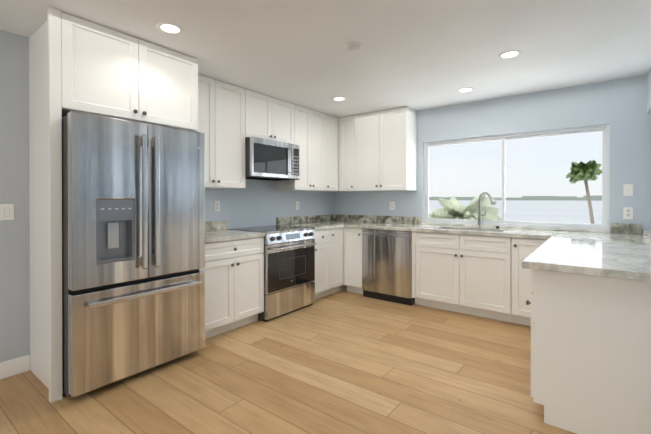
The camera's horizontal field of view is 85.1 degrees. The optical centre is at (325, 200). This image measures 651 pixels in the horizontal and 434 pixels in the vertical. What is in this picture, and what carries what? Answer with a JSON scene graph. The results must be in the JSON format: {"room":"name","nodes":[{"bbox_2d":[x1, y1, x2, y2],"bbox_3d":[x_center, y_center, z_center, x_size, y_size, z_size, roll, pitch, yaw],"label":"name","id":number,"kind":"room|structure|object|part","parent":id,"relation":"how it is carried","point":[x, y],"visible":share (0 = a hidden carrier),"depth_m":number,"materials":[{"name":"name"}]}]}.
{"room":"kitchen","nodes":[
{"label":"kitchen","id":0,"kind":"room"},
{"bbox_2d":[0,30,333,362],"bbox_3d":[-2.348,-0.023,2.539,0.200,2.540,8.290,0,0,37],"label":"wall","id":1,"kind":"structure","parent":0,"point":[254,203],"depth_m":2.57,"materials":[{"name":"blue paint"}]},
{"bbox_2d":[0,204,13,220],"bbox_3d":[-2.270,0.082,2.461,0.018,0.115,0.164,0,0,37],"label":"switch plate","id":2,"kind":"object","parent":1,"relation":"attached to","point":[6,211],"visible":1,"depth_m":2.50,"materials":[{"name":"white plastic"}]},
{"bbox_2d":[0,355,29,378],"bbox_3d":[-3.416,1.197,0.975,0.014,0.115,4.098,0,0,37],"label":"baseboard","id":3,"kind":"structure","parent":1,"relation":"attached to","point":[12,367],"depth_m":2.53,"materials":[{"name":"white wood"}]},
{"bbox_2d":[205,220,227,230],"bbox_3d":[-1.333,0.274,3.678,0.021,0.099,0.759,0,0,37],"label":"backsplash","id":4,"kind":"structure","parent":1,"relation":"attached to","point":[209,225],"depth_m":3.85,"materials":[{"name":"stone"}]},
{"bbox_2d":[214,201,219,210],"bbox_3d":[-1.186,0.061,3.885,0.008,0.115,0.072,0,0,37],"label":"electrical outlet","id":5,"kind":"object","parent":1,"relation":"attached to","point":[216,205],"visible":1,"depth_m":3.88,"materials":[{"name":"white plastic"}]},
{"bbox_2d":[197,74,248,188],"bbox_3d":[-1.214,-0.661,3.584,0.321,1.066,0.765,0,0,37],"label":"upper cabinet","id":6,"kind":"object","parent":1,"relation":"attached to","point":[231,118],"depth_m":3.58,"materials":[{"name":"white wood"}]},
{"bbox_2d":[249,90,296,144],"bbox_3d":[-0.746,-0.939,4.193,0.321,0.517,0.774,0,0,37],"label":"upper cabinet","id":7,"kind":"object","parent":1,"relation":"attached to","point":[270,118],"depth_m":4.10,"materials":[{"name":"white wood"}]},
{"bbox_2d":[245,137,299,180],"bbox_3d":[-0.688,-0.464,4.151,0.468,0.424,0.764,0,0,37],"label":"over-the-range microwave","id":8,"kind":"object","parent":7,"relation":"attached to","point":[270,160],"visible":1,"depth_m":3.98,"materials":[{"name":"grey metal"}]},
{"bbox_2d":[276,105,328,190],"bbox_3d":[-0.318,-0.667,4.754,0.321,1.066,0.635,0,0,37],"label":"upper cabinet","id":9,"kind":"object","parent":1,"relation":"attached to","point":[312,126],"depth_m":4.67,"materials":[{"name":"white wood"}]},
{"bbox_2d":[276,214,333,224],"bbox_3d":[-0.258,0.268,5.081,0.024,0.099,1.225,0,0,37],"label":"backsplash","id":10,"kind":"structure","parent":1,"relation":"attached to","point":[329,217],"depth_m":5.00,"materials":[{"name":"stone"}]},
{"bbox_2d":[317,115,340,191],"bbox_3d":[-0.032,-0.668,5.127,0.321,1.066,0.305,0,0,37],"label":"upper cabinet","id":11,"kind":"object","parent":1,"relation":"attached to","point":[333,121],"depth_m":5.07,"materials":[{"name":"white wood"}]},
{"bbox_2d":[0,289,575,433],"bbox_3d":[0.501,1.317,0.426,7.500,0.120,8.390,0,0,37],"label":"floor","id":12,"kind":"structure","parent":0,"point":[344,361],"depth_m":2.40,"materials":[{"name":"brown wood"}]},
{"bbox_2d":[29,7,197,402],"bbox_3d":[-1.623,0.028,2.771,0.665,2.437,1.025,0,0,37],"label":"tall cabinet","id":13,"kind":"object","parent":12,"relation":"on","point":[76,64],"visible":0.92,"depth_m":2.42,"materials":[{"name":"white wood"}]},
{"bbox_2d":[62,111,204,397],"bbox_3d":[-1.534,0.351,2.715,0.822,1.790,0.913,0,0,37],"label":"refrigerator","id":14,"kind":"object","parent":12,"relation":"on","point":[133,245],"visible":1,"depth_m":2.40,"materials":[{"name":"grey metal"}]},
{"bbox_3d":[-1.279,0.325,2.520,0.082,1.725,0.905,0,0,37],"label":"panel","id":15,"kind":"part","parent":14,"relation":"part of","materials":[{"name":"silver metal"}]},
{"bbox_3d":[-1.228,0.104,2.480,0.053,1.123,0.773,0,0,37],"label":"handle","id":16,"kind":"part","parent":14,"relation":"part of","materials":[{"name":"silver metal"}]},
{"bbox_2d":[199,237,263,338],"bbox_3d":[-1.098,0.805,3.499,0.616,0.876,0.755,0,0,37],"label":"base cabinet","id":17,"kind":"object","parent":12,"relation":"on","point":[233,270],"depth_m":3.31,"materials":[{"name":"white wood"}]},
{"bbox_2d":[205,229,265,242],"bbox_3d":[-1.090,0.346,3.492,0.635,0.040,0.759,0,0,37],"label":"countertop","id":18,"kind":"structure","parent":17,"relation":"on","point":[226,234],"depth_m":3.40,"materials":[{"name":"stone"}]},
{"bbox_2d":[229,225,316,321],"bbox_3d":[-0.580,0.779,4.068,0.693,0.922,0.767,0,0,37],"label":"range","id":19,"kind":"object","parent":12,"relation":"on","point":[289,268],"visible":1,"depth_m":3.85,"materials":[{"name":"grey metal"}]},
{"bbox_2d":[313,229,330,299],"bbox_3d":[-0.289,0.800,4.554,0.616,0.876,0.343,0,0,37],"label":"base cabinet","id":20,"kind":"object","parent":12,"relation":"on","point":[322,281],"depth_m":4.41,"materials":[{"name":"white wood"}]},
{"bbox_2d":[285,221,344,230],"bbox_3d":[-0.188,0.340,4.650,0.660,0.040,0.625,0,0,37],"label":"countertop","id":21,"kind":"structure","parent":20,"relation":"on","point":[323,225],"depth_m":4.72,"materials":[{"name":"stone"}]},
{"bbox_2d":[331,228,346,293],"bbox_3d":[-0.094,0.799,4.810,0.616,0.876,0.301,0,0,37],"label":"base cabinet","id":22,"kind":"object","parent":12,"relation":"on","point":[337,234],"depth_m":4.65,"materials":[{"name":"white wood"}]},
{"bbox_2d":[344,228,362,293],"bbox_3d":[0.540,0.799,4.908,0.302,0.876,0.615,0,0,37],"label":"base cabinet","id":23,"kind":"object","parent":12,"relation":"on","point":[352,236],"depth_m":4.67,"materials":[{"name":"white wood"}]},
{"bbox_2d":[345,221,644,238],"bbox_3d":[1.397,0.342,4.236,3.679,0.040,0.638,0,0,37],"label":"countertop","id":24,"kind":"structure","parent":23,"relation":"on","point":[484,231],"depth_m":3.94,"materials":[{"name":"stone"}]},
{"bbox_2d":[477,191,496,227],"bbox_3d":[1.864,0.109,4.105,0.243,0.428,0.204,0,0,37],"label":"faucet","id":25,"kind":"object","parent":24,"relation":"on","point":[479,218],"visible":1,"depth_m":4.19,"materials":[{"name":"silver metal"}]},
{"bbox_2d":[362,229,414,305],"bbox_3d":[0.920,0.802,4.598,0.666,0.872,0.594,0,0,37],"label":"dishwasher","id":26,"kind":"object","parent":12,"relation":"on","point":[386,265],"visible":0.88,"depth_m":4.35,"materials":[{"name":"grey metal"}]},
{"bbox_2d":[508,237,546,325],"bbox_3d":[2.176,0.804,3.655,0.408,0.876,0.615,0,0,37],"label":"base cabinet","id":27,"kind":"object","parent":12,"relation":"on","point":[519,278],"depth_m":3.49,"materials":[{"name":"white wood"}]},
{"bbox_2d":[526,269,650,433],"bbox_3d":[1.604,0.812,2.040,0.677,0.876,0.542,0,0,37],"label":"base cabinet","id":28,"kind":"object","parent":12,"relation":"on","point":[590,354],"visible":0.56,"depth_m":1.84,"materials":[{"name":"white wood"}]},
{"bbox_2d":[522,233,650,281],"bbox_3d":[1.869,0.351,2.407,0.705,0.040,1.685,0,0,37],"label":"countertop","id":29,"kind":"structure","parent":28,"relation":"on","point":[620,256],"depth_m":2.10,"materials":[{"name":"stone"}]},
{"bbox_2d":[0,0,650,117],"bbox_3d":[0.501,-1.243,0.415,7.500,0.120,8.390,0,0,37],"label":"ceiling","id":30,"kind":"structure","parent":0,"point":[417,55],"depth_m":2.68,"materials":[{"name":"paint"}]},
{"bbox_2d":[156,22,183,33],"bbox_3d":[-1.075,-1.190,2.453,0.171,0.006,0.171,0,0,37],"label":"recessed light","id":31,"kind":"object","parent":30,"relation":"in","point":[168,27],"visible":1,"depth_m":2.45,"materials":[{"name":"white plastic"}]},
{"bbox_2d":[332,97,345,100],"bbox_3d":[0.162,-1.198,4.183,0.171,0.006,0.171,0,0,37],"label":"recessed light","id":32,"kind":"object","parent":30,"relation":"in","point":[338,98],"visible":1,"depth_m":4.16,"materials":[{"name":"white plastic"}]},
{"bbox_2d":[345,42,360,50],"bbox_3d":[0.209,-1.179,2.723,0.123,0.030,0.123,0,0,37],"label":"smoke detector","id":33,"kind":"object","parent":30,"relation":"attached to","point":[351,46],"visible":1,"depth_m":2.69,"materials":[{"name":"white plastic"}]},
{"bbox_2d":[457,87,473,92],"bbox_3d":[1.516,-1.196,3.838,0.171,0.006,0.171,0,0,37],"label":"recessed light","id":34,"kind":"object","parent":30,"relation":"in","point":[466,89],"visible":1,"depth_m":3.81,"materials":[{"name":"white"}]},
{"bbox_2d":[498,50,521,58],"bbox_3d":[1.506,-1.192,2.895,0.171,0.006,0.171,0,0,37],"label":"recessed light","id":35,"kind":"object","parent":30,"relation":"in","point":[509,54],"visible":1,"depth_m":2.89,"materials":[{"name":"white plastic"}]},
{"bbox_2d":[334,75,650,234],"bbox_3d":[1.812,-0.032,4.448,4.085,2.540,0.200,0,0,37],"label":"wall","id":36,"kind":"structure","parent":0,"point":[619,106],"depth_m":3.78,"materials":[{"name":"blue paint"}]},
{"bbox_2d":[338,107,416,191],"bbox_3d":[0.693,-0.667,4.952,1.078,1.067,0.350,0,0,37],"label":"upper cabinet","id":37,"kind":"object","parent":36,"relation":"attached to","point":[377,151],"visible":1,"depth_m":4.75,"materials":[{"name":"white wood"}]},
{"bbox_2d":[334,214,422,223],"bbox_3d":[0.706,0.268,5.155,1.463,0.099,0.021,0,0,37],"label":"backsplash","id":38,"kind":"structure","parent":36,"relation":"attached to","point":[337,217],"depth_m":5.09,"materials":[{"name":"stone"}]},
{"bbox_2d":[390,202,394,209],"bbox_3d":[0.937,0.076,4.987,0.072,0.115,0.008,0,0,37],"label":"electrical outlet","id":39,"kind":"object","parent":36,"relation":"attached to","point":[392,205],"visible":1,"depth_m":4.98,"materials":[{"name":"white plastic"}]},
{"bbox_2d":[422,222,609,232],"bbox_3d":[2.070,0.308,4.131,1.940,0.027,0.052,0,0,37],"label":"window sill","id":40,"kind":"structure","parent":36,"relation":"attached to","point":[534,228],"depth_m":3.98,"materials":[{"name":"stone"}]},
{"bbox_2d":[424,124,609,229],"bbox_3d":[2.104,-0.235,4.173,1.940,1.070,0.060,0,0,37],"label":"window","id":41,"kind":"structure","parent":36,"relation":"in","point":[605,175],"depth_m":4.00,"materials":[{"name":"silver metal"}]},
{"bbox_2d":[623,207,632,218],"bbox_3d":[2.946,0.123,3.449,0.072,0.115,0.008,0,0,37],"label":"electrical outlet","id":42,"kind":"object","parent":36,"relation":"attached to","point":[627,212],"visible":1,"depth_m":3.45,"materials":[{"name":"white plastic"}]},
{"bbox_2d":[623,184,632,195],"bbox_3d":[2.942,-0.102,3.444,0.072,0.115,0.018,0,0,37],"label":"light switch","id":43,"kind":"object","parent":36,"relation":"attached to","point":[627,189],"visible":1,"depth_m":3.45,"materials":[{"name":"white plastic"}]},
{"bbox_2d":[647,67,650,112],"bbox_3d":[1.892,-0.019,1.685,0.200,2.540,4.090,0,0,37],"label":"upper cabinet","id":44,"kind":"structure","parent":0,"point":[649,92],"depth_m":3.15,"materials":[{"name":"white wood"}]},
{"bbox_2d":[642,230,650,240],"bbox_3d":[2.225,0.308,2.234,0.135,0.044,2.764,0,0,37],"label":"window sill","id":45,"kind":"structure","parent":44,"relation":"attached to","point":[646,234],"depth_m":3.12,"materials":[{"name":"stone"}]},
{"label":"outside","id":46,"kind":"structure","parent":0,"visible":0},
{"bbox_2d":[429,200,601,223],"bbox_3d":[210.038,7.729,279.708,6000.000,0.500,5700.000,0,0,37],"label":"water","id":47,"kind":"structure","parent":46,"point":[513,210],"depth_m":266.33,"materials":[{"name":"white liquid"}]},
{"bbox_2d":[429,196,601,200],"bbox_3d":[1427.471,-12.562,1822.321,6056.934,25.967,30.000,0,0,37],"label":"shore","id":48,"kind":"structure","parent":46,"point":[596,198],"depth_m":1972.00,"materials":[{"name":"grey sand"}]},
{"bbox_3d":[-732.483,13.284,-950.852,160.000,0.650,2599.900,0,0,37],"label":"ground","id":49,"kind":"structure","parent":46,"visible":0},
{"bbox_2d":[429,194,501,220],"bbox_3d":[7.561,4.046,19.595,4.210,8.928,3.678,0,0,37],"label":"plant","id":50,"kind":"object","parent":49,"relation":"on","point":[453,208],"depth_m":19.20,"materials":[{"name":"green plant"}]},
{"bbox_2d":[566,160,601,223],"bbox_3d":[21.976,2.550,30.148,2.557,11.824,2.507,0,0,37],"label":"palm tree","id":51,"kind":"object","parent":49,"relation":"on","point":[591,168],"depth_m":29.66,"materials":[{"name":"green plant"}]}
]}

